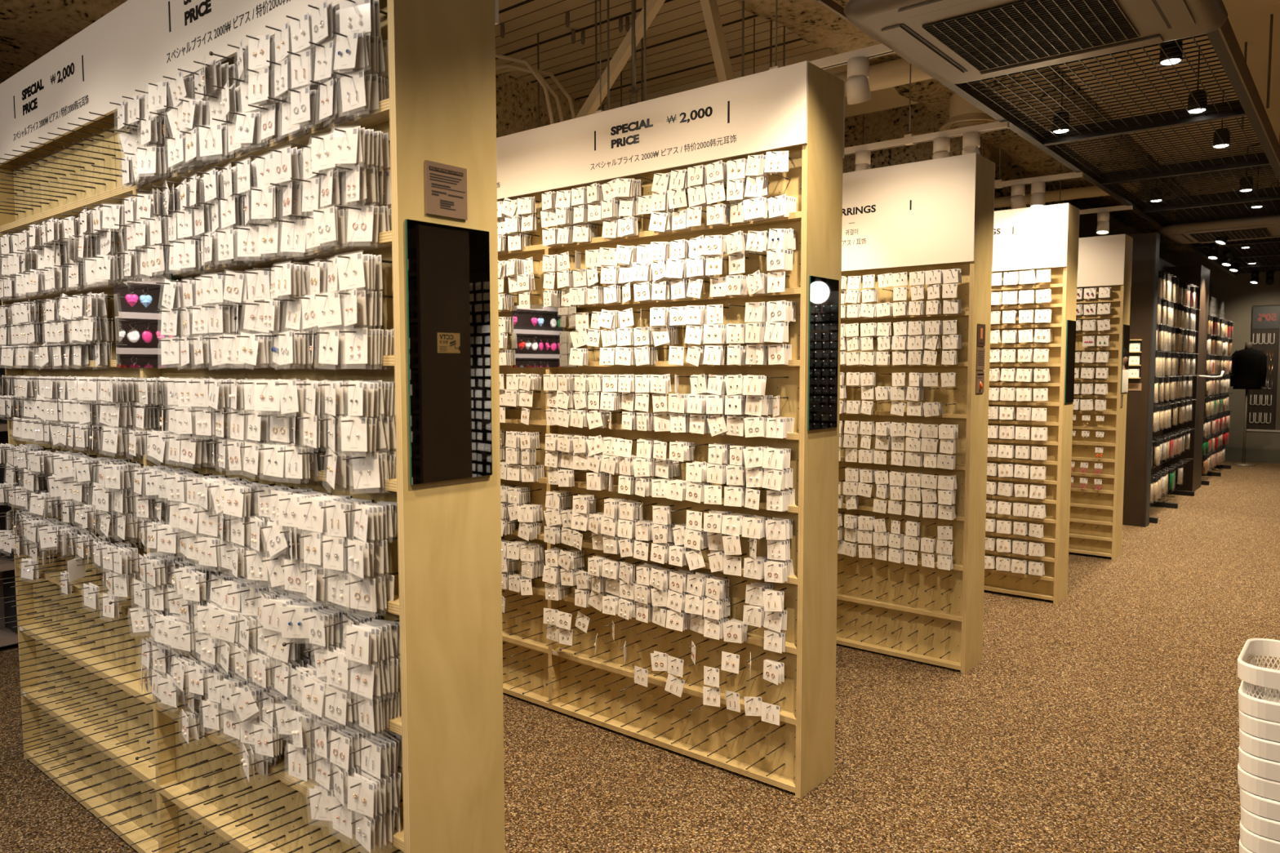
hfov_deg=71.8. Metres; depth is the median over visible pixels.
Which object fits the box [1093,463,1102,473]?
card
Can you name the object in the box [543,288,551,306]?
card
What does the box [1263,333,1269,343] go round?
necklace
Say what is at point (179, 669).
card
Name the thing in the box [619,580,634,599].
card
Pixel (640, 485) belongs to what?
card
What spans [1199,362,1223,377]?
holder
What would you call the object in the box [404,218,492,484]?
mirror
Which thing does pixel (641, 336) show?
card
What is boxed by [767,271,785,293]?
card
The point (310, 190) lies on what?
card
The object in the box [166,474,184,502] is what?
card
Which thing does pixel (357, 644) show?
card
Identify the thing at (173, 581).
card
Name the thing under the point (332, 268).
card
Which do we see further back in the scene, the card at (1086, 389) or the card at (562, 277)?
the card at (1086, 389)
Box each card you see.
[77,377,97,400]
[82,315,93,340]
[84,257,106,282]
[85,292,92,316]
[88,425,93,449]
[89,404,92,424]
[92,205,100,233]
[92,482,105,505]
[94,341,100,367]
[95,485,108,511]
[96,254,111,279]
[98,460,106,482]
[98,461,104,488]
[99,377,109,401]
[99,400,115,427]
[99,510,110,537]
[100,231,107,255]
[102,204,119,228]
[102,426,118,453]
[102,545,112,570]
[102,593,114,618]
[104,464,120,488]
[106,227,111,254]
[106,568,112,595]
[107,377,112,402]
[110,401,119,426]
[112,573,127,597]
[113,548,121,573]
[114,488,123,513]
[116,100,124,129]
[117,512,125,540]
[119,128,146,157]
[121,155,129,184]
[124,195,133,224]
[124,250,131,275]
[126,222,135,249]
[127,93,139,124]
[128,430,136,456]
[129,607,149,632]
[131,146,138,182]
[133,466,142,494]
[133,579,146,608]
[134,219,146,246]
[135,403,144,428]
[136,193,151,220]
[136,493,148,517]
[137,146,155,173]
[137,377,142,403]
[138,554,145,582]
[140,248,152,275]
[140,517,144,545]
[140,666,142,695]
[141,114,151,146]
[141,377,147,404]
[141,639,150,668]
[144,93,158,118]
[145,470,158,495]
[146,244,164,273]
[146,431,152,457]
[146,523,155,548]
[146,558,155,586]
[148,80,166,111]
[148,610,155,639]
[149,215,161,244]
[149,430,165,462]
[149,584,164,610]
[151,188,158,216]
[151,645,165,672]
[151,669,161,699]
[154,377,159,404]
[155,494,161,522]
[155,616,172,645]
[156,472,167,498]
[157,525,176,553]
[159,404,163,431]
[160,308,177,335]
[160,337,179,364]
[160,677,177,707]
[161,278,176,311]
[162,110,164,134]
[163,180,168,215]
[166,102,186,137]
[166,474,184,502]
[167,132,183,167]
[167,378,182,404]
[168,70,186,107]
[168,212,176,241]
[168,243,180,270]
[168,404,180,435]
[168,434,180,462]
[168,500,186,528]
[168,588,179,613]
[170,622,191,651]
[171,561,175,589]
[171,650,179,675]
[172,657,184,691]
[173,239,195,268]
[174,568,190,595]
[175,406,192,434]
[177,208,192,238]
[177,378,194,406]
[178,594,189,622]
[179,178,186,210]
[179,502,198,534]
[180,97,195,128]
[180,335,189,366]
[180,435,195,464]
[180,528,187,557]
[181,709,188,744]
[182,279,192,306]
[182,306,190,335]
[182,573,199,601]
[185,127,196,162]
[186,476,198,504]
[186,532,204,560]
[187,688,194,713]
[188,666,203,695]
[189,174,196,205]
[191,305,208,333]
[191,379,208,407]
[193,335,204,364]
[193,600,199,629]
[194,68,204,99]
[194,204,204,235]
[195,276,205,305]
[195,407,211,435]
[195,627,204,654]
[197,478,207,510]
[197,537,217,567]
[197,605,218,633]
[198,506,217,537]
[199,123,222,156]
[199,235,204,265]
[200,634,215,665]
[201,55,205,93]
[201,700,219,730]
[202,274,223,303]
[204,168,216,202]
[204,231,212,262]
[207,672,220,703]
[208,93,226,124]
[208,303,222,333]
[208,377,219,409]
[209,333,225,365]
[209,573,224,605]
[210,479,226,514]
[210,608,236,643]
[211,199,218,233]
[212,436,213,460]
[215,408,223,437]
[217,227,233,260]
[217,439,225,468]
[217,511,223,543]
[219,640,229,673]
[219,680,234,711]
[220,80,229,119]
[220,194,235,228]
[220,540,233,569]
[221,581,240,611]
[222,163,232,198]
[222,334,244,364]
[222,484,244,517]
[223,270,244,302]
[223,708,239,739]
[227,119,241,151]
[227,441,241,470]
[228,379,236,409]
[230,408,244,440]
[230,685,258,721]
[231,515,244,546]
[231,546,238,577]
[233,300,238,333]
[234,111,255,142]
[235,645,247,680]
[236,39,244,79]
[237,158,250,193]
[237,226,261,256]
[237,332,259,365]
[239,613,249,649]
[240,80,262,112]
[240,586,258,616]
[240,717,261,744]
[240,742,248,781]
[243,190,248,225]
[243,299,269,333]
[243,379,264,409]
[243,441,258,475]
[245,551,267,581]
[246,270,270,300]
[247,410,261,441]
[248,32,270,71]
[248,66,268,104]
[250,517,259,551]
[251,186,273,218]
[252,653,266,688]
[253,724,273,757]
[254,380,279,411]
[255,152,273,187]
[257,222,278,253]
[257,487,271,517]
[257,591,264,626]
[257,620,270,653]
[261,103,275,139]
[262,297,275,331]
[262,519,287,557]
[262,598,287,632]
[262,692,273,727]
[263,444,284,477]
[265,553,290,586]
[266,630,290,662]
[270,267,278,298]
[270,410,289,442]
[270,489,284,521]
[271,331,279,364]
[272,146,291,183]
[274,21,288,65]
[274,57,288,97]
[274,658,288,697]
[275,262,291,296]
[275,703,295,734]
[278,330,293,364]
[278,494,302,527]
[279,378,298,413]
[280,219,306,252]
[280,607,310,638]
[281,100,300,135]
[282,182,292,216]
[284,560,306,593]
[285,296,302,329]
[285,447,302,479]
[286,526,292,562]
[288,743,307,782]
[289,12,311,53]
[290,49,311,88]
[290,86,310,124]
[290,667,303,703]
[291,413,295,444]
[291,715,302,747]
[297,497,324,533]
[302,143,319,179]
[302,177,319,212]
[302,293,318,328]
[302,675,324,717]
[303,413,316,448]
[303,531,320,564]
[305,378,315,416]
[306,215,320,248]
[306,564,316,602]
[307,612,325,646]
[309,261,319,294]
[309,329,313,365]
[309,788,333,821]
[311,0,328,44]
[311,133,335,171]
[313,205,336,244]
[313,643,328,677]
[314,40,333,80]
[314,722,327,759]
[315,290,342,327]
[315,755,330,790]
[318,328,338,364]
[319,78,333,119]
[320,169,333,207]
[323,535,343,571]
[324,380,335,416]
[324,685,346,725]
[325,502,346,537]
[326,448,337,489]
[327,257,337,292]
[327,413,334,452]
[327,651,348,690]
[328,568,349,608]
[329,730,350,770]
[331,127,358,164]
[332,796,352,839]
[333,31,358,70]
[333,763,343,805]
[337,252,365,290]
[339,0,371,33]
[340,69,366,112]
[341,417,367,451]
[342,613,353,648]
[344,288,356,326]
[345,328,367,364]
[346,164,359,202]
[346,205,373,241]
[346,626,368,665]
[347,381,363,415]
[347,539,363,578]
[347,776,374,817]
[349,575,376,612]
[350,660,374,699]
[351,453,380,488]
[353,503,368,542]
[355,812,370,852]
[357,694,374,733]
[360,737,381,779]
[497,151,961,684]
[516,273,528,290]
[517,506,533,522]
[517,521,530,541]
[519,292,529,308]
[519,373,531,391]
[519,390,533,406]
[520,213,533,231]
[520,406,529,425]
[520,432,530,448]
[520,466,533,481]
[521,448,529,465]
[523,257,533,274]
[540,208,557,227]
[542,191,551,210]
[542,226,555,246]
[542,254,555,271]
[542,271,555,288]
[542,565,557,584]
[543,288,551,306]
[543,374,556,390]
[543,507,561,526]
[543,525,555,544]
[543,608,558,625]
[544,433,555,450]
[544,449,558,467]
[544,550,557,566]
[544,583,558,600]
[545,491,559,509]
[546,390,558,408]
[546,408,556,425]
[546,624,559,642]
[547,468,558,484]
[555,190,571,207]
[555,206,566,225]
[555,390,569,409]
[555,408,569,427]
[555,610,572,630]
[556,226,569,243]
[556,251,569,271]
[556,269,568,288]
[557,434,570,452]
[557,549,571,570]
[558,374,567,391]
[558,470,568,486]
[558,627,573,645]
[560,288,570,306]
[560,451,573,469]
[560,511,572,527]
[560,527,573,546]
[560,568,573,586]
[568,347,583,365]
[569,287,584,304]
[569,327,587,348]
[570,409,583,427]
[570,512,587,531]
[571,186,584,205]
[572,435,585,453]
[572,495,586,513]
[572,529,582,550]
[573,204,584,223]
[573,224,589,241]
[573,268,586,287]
[573,390,586,409]
[573,453,586,470]
[574,250,581,269]
[574,373,586,391]
[574,589,586,608]
[574,611,590,633]
[575,311,588,329]
[575,572,587,588]
[585,248,601,267]
[586,182,597,203]
[586,265,598,286]
[586,328,599,346]
[586,408,603,429]
[586,435,603,455]
[586,452,599,473]
[586,472,600,490]
[587,202,600,221]
[587,285,598,304]
[587,557,599,576]
[587,590,604,611]
[588,373,600,391]
[588,392,599,408]
[588,514,599,534]
[590,311,601,328]
[591,533,604,550]
[591,574,600,593]
[594,634,597,653]
[599,247,617,266]
[599,309,613,328]
[599,347,614,364]
[600,266,616,283]
[600,327,617,346]
[600,391,614,410]
[600,454,616,474]
[600,516,615,536]
[601,178,615,199]
[601,199,612,218]
[601,220,617,237]
[601,560,617,579]
[602,374,617,391]
[602,437,617,456]
[602,536,617,554]
[602,596,615,615]
[603,284,617,303]
[604,499,614,518]
[604,577,620,595]
[608,411,610,429]
[608,474,613,491]
[611,620,613,639]
[613,178,631,196]
[614,244,632,264]
[615,346,631,365]
[615,438,632,457]
[617,215,633,236]
[617,327,631,346]
[617,374,631,392]
[617,475,631,494]
[617,519,632,538]
[617,538,632,557]
[617,599,630,620]
[618,197,633,216]
[618,307,634,328]
[618,457,630,475]
[618,501,632,519]
[618,561,630,583]
[619,263,633,283]
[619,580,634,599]
[621,392,634,411]
[621,411,632,430]
[622,282,631,303]
[622,640,626,663]
[631,262,648,280]
[632,458,649,476]
[633,281,649,302]
[633,326,649,346]
[633,540,648,560]
[634,346,649,365]
[634,583,647,604]
[634,666,648,687]
[635,374,648,392]
[635,392,648,412]
[635,477,645,497]
[635,522,648,541]
[635,566,648,585]
[635,602,648,622]
[636,244,652,262]
[636,413,646,431]
[636,439,651,458]
[637,195,652,214]
[639,503,642,523]
[648,211,667,231]
[648,241,666,260]
[648,568,664,591]
[649,306,665,326]
[649,374,666,393]
[650,257,666,280]
[650,542,665,564]
[650,588,667,606]
[650,653,667,671]
[651,173,669,191]
[651,191,666,211]
[651,281,666,299]
[651,324,670,346]
[651,524,666,542]
[652,393,667,412]
[652,479,667,497]
[652,606,666,627]
[653,413,670,431]
[653,440,666,460]
[653,506,667,524]
[655,458,669,478]
[664,673,684,697]
[665,258,684,278]
[666,187,687,208]
[666,480,683,501]
[666,590,683,613]
[666,609,684,631]
[667,393,684,413]
[667,655,683,677]
[668,346,684,364]
[668,546,682,566]
[669,169,685,188]
[669,441,684,462]
[669,571,683,593]
[670,306,685,325]
[670,413,685,432]
[671,209,686,230]
[671,239,684,258]
[671,279,684,299]
[672,525,687,545]
[674,374,679,393]
[684,324,702,344]
[684,528,701,550]
[684,548,705,570]
[684,594,702,615]
[685,256,703,277]
[685,305,702,324]
[685,343,701,366]
[685,462,702,482]
[685,482,702,503]
[685,510,702,530]
[685,574,702,596]
[686,205,702,226]
[686,277,702,298]
[687,164,702,186]
[687,183,706,207]
[687,235,704,257]
[687,394,702,413]
[688,413,705,434]
[689,373,706,394]
[689,613,705,634]
[691,640,695,665]
[702,345,721,364]
[702,686,719,706]
[703,235,722,254]
[703,324,721,343]
[703,512,720,533]
[703,598,719,620]
[703,617,719,639]
[703,666,719,687]
[704,181,725,204]
[704,484,721,504]
[705,254,722,275]
[705,577,719,600]
[706,160,723,183]
[706,203,723,225]
[706,304,723,324]
[706,373,723,395]
[706,395,722,413]
[706,413,727,436]
[706,463,722,484]
[707,444,722,464]
[707,532,725,551]
[707,551,723,572]
[710,276,725,297]
[720,651,739,674]
[721,515,740,535]
[722,535,742,555]
[723,555,741,576]
[723,622,742,643]
[724,373,742,395]
[724,395,741,414]
[724,486,742,506]
[725,231,742,254]
[725,275,741,294]
[725,466,742,485]
[725,690,740,712]
[726,178,742,200]
[726,324,744,343]
[726,415,743,436]
[727,158,745,180]
[727,344,740,364]
[728,253,744,274]
[729,445,742,466]
[730,201,744,222]
[742,196,764,220]
[742,375,761,395]
[742,446,763,468]
[742,517,760,538]
[742,604,762,627]
[743,417,764,437]
[743,558,761,579]
[743,696,761,716]
[744,176,764,196]
[744,302,763,322]
[744,395,762,416]
[744,488,759,510]
[745,155,761,175]
[745,230,765,252]
[745,322,759,342]
[745,344,764,364]
[745,467,763,487]
[745,584,765,606]
[746,270,763,295]
[748,652,751,675]
[749,537,756,559]
[761,702,779,725]
[762,448,783,470]
[762,468,782,491]
[762,591,782,611]
[763,611,782,632]
[763,630,782,653]
[763,660,778,684]
[764,151,786,172]
[764,321,784,342]
[764,562,782,582]
[765,417,783,438]
[765,520,786,540]
[766,248,784,271]
[766,300,786,321]
[766,490,782,511]
[767,228,785,248]
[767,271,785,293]
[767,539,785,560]
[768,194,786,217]
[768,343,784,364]
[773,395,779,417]
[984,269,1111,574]
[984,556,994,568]
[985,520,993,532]
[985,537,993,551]
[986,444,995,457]
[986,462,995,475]
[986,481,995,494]
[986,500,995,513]
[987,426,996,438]
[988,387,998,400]
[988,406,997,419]
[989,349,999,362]
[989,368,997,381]
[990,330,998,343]
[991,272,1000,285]
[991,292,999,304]
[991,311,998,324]
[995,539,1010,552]
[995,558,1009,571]
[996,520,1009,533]
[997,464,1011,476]
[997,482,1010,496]
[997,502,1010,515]
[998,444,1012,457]
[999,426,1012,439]
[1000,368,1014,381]
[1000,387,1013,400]
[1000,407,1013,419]
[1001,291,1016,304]
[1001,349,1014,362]
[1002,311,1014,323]
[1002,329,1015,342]
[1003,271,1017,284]
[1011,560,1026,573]
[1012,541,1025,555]
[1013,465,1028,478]
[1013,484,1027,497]
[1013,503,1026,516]
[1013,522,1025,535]
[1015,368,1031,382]
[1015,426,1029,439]
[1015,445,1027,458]
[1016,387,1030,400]
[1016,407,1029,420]
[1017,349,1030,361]
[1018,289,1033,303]
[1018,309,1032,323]
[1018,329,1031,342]
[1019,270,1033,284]
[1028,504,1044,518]
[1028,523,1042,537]
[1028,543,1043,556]
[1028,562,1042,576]
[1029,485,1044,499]
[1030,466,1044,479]
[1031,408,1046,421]
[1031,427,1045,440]
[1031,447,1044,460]
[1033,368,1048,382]
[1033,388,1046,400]
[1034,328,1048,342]
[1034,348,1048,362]
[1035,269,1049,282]
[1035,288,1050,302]
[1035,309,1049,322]
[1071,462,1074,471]
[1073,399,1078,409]
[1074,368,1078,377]
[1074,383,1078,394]
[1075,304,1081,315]
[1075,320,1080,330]
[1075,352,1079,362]
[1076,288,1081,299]
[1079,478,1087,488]
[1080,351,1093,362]
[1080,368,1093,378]
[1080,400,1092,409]
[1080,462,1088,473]
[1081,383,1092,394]
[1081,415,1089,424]
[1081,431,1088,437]
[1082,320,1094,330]
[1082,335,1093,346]
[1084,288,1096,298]
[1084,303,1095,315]
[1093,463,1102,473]
[1093,479,1102,489]
[1094,383,1106,394]
[1094,400,1106,410]
[1095,351,1107,362]
[1095,368,1106,377]
[1095,431,1103,437]
[1095,448,1102,457]
[1096,335,1108,346]
[1096,416,1103,425]
[1097,302,1110,314]
[1097,319,1110,330]
[1098,287,1110,297]
[1129,355,1139,364]
[1129,368,1138,377]
[1130,343,1140,351]
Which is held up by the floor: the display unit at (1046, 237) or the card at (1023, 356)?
the display unit at (1046, 237)
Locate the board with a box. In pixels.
[1245,304,1279,448]
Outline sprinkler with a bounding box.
[628,0,639,104]
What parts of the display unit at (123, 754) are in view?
panel, sign panel, panel, sign panel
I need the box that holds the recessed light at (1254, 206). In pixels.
[1250,167,1263,208]
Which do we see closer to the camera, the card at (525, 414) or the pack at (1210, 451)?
the card at (525, 414)
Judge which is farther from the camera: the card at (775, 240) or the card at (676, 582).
the card at (676, 582)
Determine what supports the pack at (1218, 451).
hanging from the rack at (1211, 307)
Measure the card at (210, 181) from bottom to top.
0.079 m
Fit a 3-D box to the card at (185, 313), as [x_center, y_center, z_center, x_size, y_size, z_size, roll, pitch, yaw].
[-1.119,-0.255,2.173,0.008,0.081,0.078,-4,5,-38]
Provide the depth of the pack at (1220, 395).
11.91 m
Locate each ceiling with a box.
[494,0,1142,237]
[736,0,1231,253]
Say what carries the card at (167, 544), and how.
hanging from the display unit at (123, 754)
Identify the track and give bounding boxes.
[595,0,894,113]
[753,17,1009,155]
[862,113,1084,188]
[1059,162,1132,214]
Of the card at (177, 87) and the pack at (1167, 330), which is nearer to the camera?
the card at (177, 87)
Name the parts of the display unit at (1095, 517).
sign panel, panel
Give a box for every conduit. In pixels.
[495,53,554,124]
[495,63,564,121]
[495,65,575,119]
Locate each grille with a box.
[921,0,1139,71]
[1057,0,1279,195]
[1189,227,1272,241]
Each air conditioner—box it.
[844,0,1227,84]
[1160,186,1279,244]
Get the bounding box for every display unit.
[0,0,505,852]
[496,60,845,798]
[835,152,995,674]
[983,203,1079,604]
[1068,234,1133,559]
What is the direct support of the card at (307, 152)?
hanging from the display unit at (123, 754)
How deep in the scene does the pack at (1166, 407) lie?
8.66 m
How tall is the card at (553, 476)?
0.069 m
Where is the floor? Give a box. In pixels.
[0,460,1279,852]
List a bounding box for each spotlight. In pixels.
[846,56,871,104]
[854,150,871,171]
[932,136,950,159]
[961,131,980,155]
[1010,183,1026,208]
[1029,181,1045,207]
[1095,211,1109,234]
[1159,38,1182,65]
[1207,242,1219,260]
[1214,235,1228,245]
[1221,250,1232,266]
[1228,257,1239,272]
[1249,271,1259,284]
[1265,271,1274,284]
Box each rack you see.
[0,299,18,646]
[1149,271,1199,523]
[1200,298,1234,485]
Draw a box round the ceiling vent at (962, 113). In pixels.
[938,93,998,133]
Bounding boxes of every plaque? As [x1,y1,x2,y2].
[424,160,467,220]
[975,371,984,393]
[976,347,985,369]
[977,324,985,346]
[1120,394,1123,407]
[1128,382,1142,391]
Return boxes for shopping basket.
[1237,638,1279,720]
[1237,762,1279,833]
[1238,667,1279,742]
[1238,745,1279,821]
[1239,686,1279,761]
[1239,728,1279,801]
[1239,839,1254,852]
[1240,786,1279,821]
[1240,804,1279,841]
[1240,820,1279,852]
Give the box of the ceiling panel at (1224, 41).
[815,0,1279,276]
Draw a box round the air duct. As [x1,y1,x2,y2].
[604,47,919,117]
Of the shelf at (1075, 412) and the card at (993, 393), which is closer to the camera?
the card at (993, 393)
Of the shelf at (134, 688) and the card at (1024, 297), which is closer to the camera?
the shelf at (134, 688)
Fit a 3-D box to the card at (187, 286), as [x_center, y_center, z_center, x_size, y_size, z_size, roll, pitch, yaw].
[-1.116,-0.325,2.173,0.008,0.079,0.074,-5,7,-44]
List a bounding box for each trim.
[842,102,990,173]
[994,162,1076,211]
[1143,231,1159,527]
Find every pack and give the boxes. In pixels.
[1150,475,1154,501]
[1152,404,1157,431]
[1152,474,1158,500]
[1153,376,1158,402]
[1153,439,1159,465]
[1155,323,1158,348]
[1155,350,1159,376]
[1155,404,1159,430]
[1155,472,1160,497]
[1156,297,1160,324]
[1156,350,1162,376]
[1157,271,1162,297]
[1157,298,1160,324]
[1157,324,1164,350]
[1157,471,1162,494]
[1158,375,1164,401]
[1158,404,1164,429]
[1159,436,1162,461]
[1160,272,1165,297]
[1160,299,1166,324]
[1160,351,1164,376]
[1160,469,1166,493]
[1161,324,1167,350]
[1161,435,1167,459]
[1163,325,1168,351]
[1163,375,1169,398]
[1163,403,1168,428]
[1164,274,1169,299]
[1164,300,1170,325]
[1164,351,1169,375]
[1164,375,1168,400]
[1164,467,1168,492]
[1165,326,1171,351]
[1165,434,1169,458]
[1166,275,1171,300]
[1166,402,1171,426]
[1168,302,1173,326]
[1168,351,1171,374]
[1168,375,1174,399]
[1168,433,1173,456]
[1168,464,1175,486]
[1168,466,1174,489]
[1169,276,1176,301]
[1169,351,1175,375]
[1170,326,1175,351]
[1171,375,1176,399]
[1172,302,1177,326]
[1172,351,1177,375]
[1172,400,1178,423]
[1172,401,1177,425]
[1173,432,1177,455]
[1174,278,1178,302]
[1174,327,1181,351]
[1174,351,1178,375]
[1175,375,1179,398]
[1175,431,1181,454]
[1176,303,1181,327]
[1177,281,1182,303]
[1177,374,1182,398]
[1177,430,1182,453]
[1177,462,1182,484]
[1178,328,1182,351]
[1178,400,1183,423]
[1179,304,1184,328]
[1179,353,1184,375]
[1179,374,1185,397]
[1180,400,1185,421]
[1181,429,1185,451]
[1182,282,1187,305]
[1182,328,1187,351]
[1182,352,1187,375]
[1183,306,1188,328]
[1183,374,1186,395]
[1183,399,1187,422]
[1185,374,1191,396]
[1185,399,1189,421]
[1185,427,1190,448]
[1186,284,1190,306]
[1186,329,1191,351]
[1186,352,1190,374]
[1187,307,1192,329]
[1187,398,1192,420]
[1188,329,1193,352]
[1189,374,1192,395]
[1190,286,1195,308]
[1190,308,1195,329]
[1190,354,1195,374]
[1191,331,1195,352]
[1192,309,1195,330]
[1194,287,1197,307]
[1202,436,1205,456]
[1202,454,1207,474]
[1203,417,1207,436]
[1204,396,1209,416]
[1204,435,1208,454]
[1205,354,1209,373]
[1205,375,1210,395]
[1206,333,1211,353]
[1206,416,1208,435]
[1207,315,1210,333]
[1207,452,1209,471]
[1208,354,1213,373]
[1208,375,1212,394]
[1208,415,1210,435]
[1208,434,1210,452]
[1208,450,1211,469]
[1209,315,1213,334]
[1209,334,1215,354]
[1209,395,1213,414]
[1210,414,1216,432]
[1210,432,1215,449]
[1210,449,1214,467]
[1211,374,1215,394]
[1211,415,1215,434]
[1212,316,1216,335]
[1212,354,1215,373]
[1212,395,1217,413]
[1213,355,1217,373]
[1213,374,1219,393]
[1213,448,1216,466]
[1214,335,1219,354]
[1214,413,1218,431]
[1215,317,1219,335]
[1215,431,1218,449]
[1216,355,1219,373]
[1216,394,1219,413]
[1216,447,1219,465]
[1217,335,1221,354]
[1217,413,1220,431]
[1218,336,1222,355]
[1218,355,1223,373]
[1218,374,1222,392]
[1218,394,1222,412]
[1218,445,1222,463]
[1219,318,1224,336]
[1219,412,1222,430]
[1219,429,1222,445]
[1220,444,1223,462]
[1221,374,1224,392]
[1222,337,1227,355]
[1222,355,1226,373]
[1222,393,1226,410]
[1222,412,1224,429]
[1222,428,1226,444]
[1222,444,1225,461]
[1223,320,1226,337]
[1223,374,1227,391]
[1223,411,1226,428]
[1225,392,1228,409]
[1225,410,1230,427]
[1225,427,1229,444]
[1226,321,1231,337]
[1226,356,1229,373]
[1227,375,1230,391]
[1228,337,1232,355]
[1228,355,1231,373]
[1230,322,1233,338]
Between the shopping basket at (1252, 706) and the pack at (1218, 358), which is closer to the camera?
the shopping basket at (1252, 706)
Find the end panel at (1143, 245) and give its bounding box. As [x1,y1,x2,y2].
[1122,232,1155,527]
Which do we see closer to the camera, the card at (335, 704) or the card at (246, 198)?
the card at (335, 704)
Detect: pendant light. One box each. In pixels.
[1052,66,1084,133]
[1150,155,1173,201]
[1187,46,1207,113]
[1213,90,1230,147]
[1239,143,1259,191]
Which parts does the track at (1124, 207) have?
hanger rod, rail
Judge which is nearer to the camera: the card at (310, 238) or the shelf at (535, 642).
the card at (310, 238)
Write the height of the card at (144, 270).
0.093 m
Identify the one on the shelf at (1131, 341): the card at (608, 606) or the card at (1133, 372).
the card at (1133, 372)
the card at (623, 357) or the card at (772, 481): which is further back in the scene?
the card at (623, 357)
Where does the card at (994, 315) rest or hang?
hanging from the display unit at (1046, 237)
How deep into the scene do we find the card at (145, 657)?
2.44 m
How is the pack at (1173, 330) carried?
hanging from the rack at (1154, 504)
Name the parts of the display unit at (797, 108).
sign panel, panel, sign panel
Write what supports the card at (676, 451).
hanging from the display unit at (797, 108)
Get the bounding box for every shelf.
[0,184,133,233]
[0,422,8,431]
[0,555,14,571]
[0,626,17,646]
[3,283,113,302]
[6,360,116,367]
[9,429,137,453]
[16,560,137,616]
[19,622,152,706]
[22,686,155,790]
[25,748,158,852]
[52,507,145,540]
[135,97,389,191]
[146,453,396,491]
[155,702,404,851]
[159,780,284,852]
[173,230,391,279]
[176,355,394,366]
[376,593,399,615]
[384,714,401,735]
[497,244,544,256]
[498,306,511,312]
[499,417,546,425]
[502,631,548,653]
[502,683,548,707]
[509,528,544,540]
[520,476,546,484]
[531,584,545,595]
[548,211,801,249]
[550,422,799,439]
[551,647,795,725]
[551,702,795,793]
[552,480,798,513]
[560,538,797,584]
[562,593,796,654]
[577,287,800,308]
[577,360,799,366]
[835,636,960,670]
[836,592,961,622]
[840,311,968,320]
[840,361,967,366]
[840,456,965,470]
[841,409,966,418]
[842,502,964,520]
[856,550,963,571]
[983,585,1053,600]
[984,568,1053,581]
[985,531,1055,542]
[985,550,1054,562]
[986,457,1057,465]
[986,475,1057,484]
[986,493,1056,504]
[986,512,1055,523]
[987,438,1057,445]
[988,400,1059,406]
[988,419,1058,426]
[989,363,1060,366]
[989,382,1059,386]
[990,323,1062,328]
[990,343,1061,347]
[991,283,1062,291]
[991,303,1062,310]
[1068,548,1111,557]
[1069,518,1112,525]
[1069,533,1111,541]
[1070,487,1113,493]
[1070,502,1113,510]
[1071,441,1115,446]
[1071,456,1115,462]
[1071,471,1114,478]
[1072,410,1116,414]
[1072,426,1115,430]
[1073,395,1116,398]
[1074,379,1117,382]
[1075,315,1119,319]
[1075,331,1119,334]
[1075,347,1118,351]
[1075,363,1118,366]
[1076,298,1120,303]
[1128,339,1142,378]
[1164,265,1209,491]
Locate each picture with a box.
[979,381,982,390]
[980,328,982,338]
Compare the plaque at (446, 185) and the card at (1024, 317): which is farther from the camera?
the card at (1024, 317)
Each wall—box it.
[0,0,604,137]
[1151,257,1212,484]
[1159,241,1279,447]
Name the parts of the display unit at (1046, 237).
sign panel, panel, sign panel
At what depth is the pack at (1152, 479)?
8.29 m
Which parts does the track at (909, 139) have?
hanger rod, hanger rod, rail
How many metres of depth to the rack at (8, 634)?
4.67 m
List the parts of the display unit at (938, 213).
sign panel, panel, sign panel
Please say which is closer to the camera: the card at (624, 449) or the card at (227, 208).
the card at (227, 208)
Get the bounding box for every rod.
[537,33,539,127]
[595,0,597,111]
[607,0,609,110]
[640,36,643,101]
[644,0,646,101]
[742,0,744,76]
[769,20,772,67]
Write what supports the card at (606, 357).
hanging from the display unit at (797, 108)
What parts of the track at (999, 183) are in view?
hanger rod, hanger rod, rail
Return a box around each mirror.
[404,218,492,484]
[807,275,839,430]
[1064,320,1075,403]
[1120,324,1129,392]
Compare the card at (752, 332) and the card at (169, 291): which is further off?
the card at (752, 332)
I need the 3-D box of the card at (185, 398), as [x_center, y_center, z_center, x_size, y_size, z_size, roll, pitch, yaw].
[-1.122,-0.080,2.178,0.080,0.083,0.012,2,5,33]
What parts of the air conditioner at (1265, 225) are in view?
casing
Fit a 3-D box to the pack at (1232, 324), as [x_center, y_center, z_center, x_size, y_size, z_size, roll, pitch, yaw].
[8.383,-1.357,12.526,0.060,0.250,0.032,-3,5,-41]
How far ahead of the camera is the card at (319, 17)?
1.71 m
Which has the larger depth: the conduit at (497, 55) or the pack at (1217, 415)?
the pack at (1217, 415)
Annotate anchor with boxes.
[500,22,504,37]
[565,11,569,26]
[571,28,575,44]
[581,29,585,44]
[618,17,622,32]
[625,16,629,31]
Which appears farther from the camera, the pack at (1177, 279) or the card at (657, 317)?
the pack at (1177, 279)
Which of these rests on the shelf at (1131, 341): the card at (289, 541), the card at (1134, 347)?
the card at (1134, 347)
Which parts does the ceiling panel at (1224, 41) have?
rail, panel, rail, hanger rod, hanger rod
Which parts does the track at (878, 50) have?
hanger rod, hanger rod, rail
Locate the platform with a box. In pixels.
[1204,446,1279,463]
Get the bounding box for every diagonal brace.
[571,0,665,119]
[700,0,733,82]
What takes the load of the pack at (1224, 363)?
hanging from the rack at (1211, 307)
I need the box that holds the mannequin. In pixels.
[1228,342,1266,466]
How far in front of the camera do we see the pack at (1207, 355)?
10.87 m
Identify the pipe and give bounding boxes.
[620,26,933,106]
[994,181,1140,208]
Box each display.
[113,266,176,368]
[511,302,577,367]

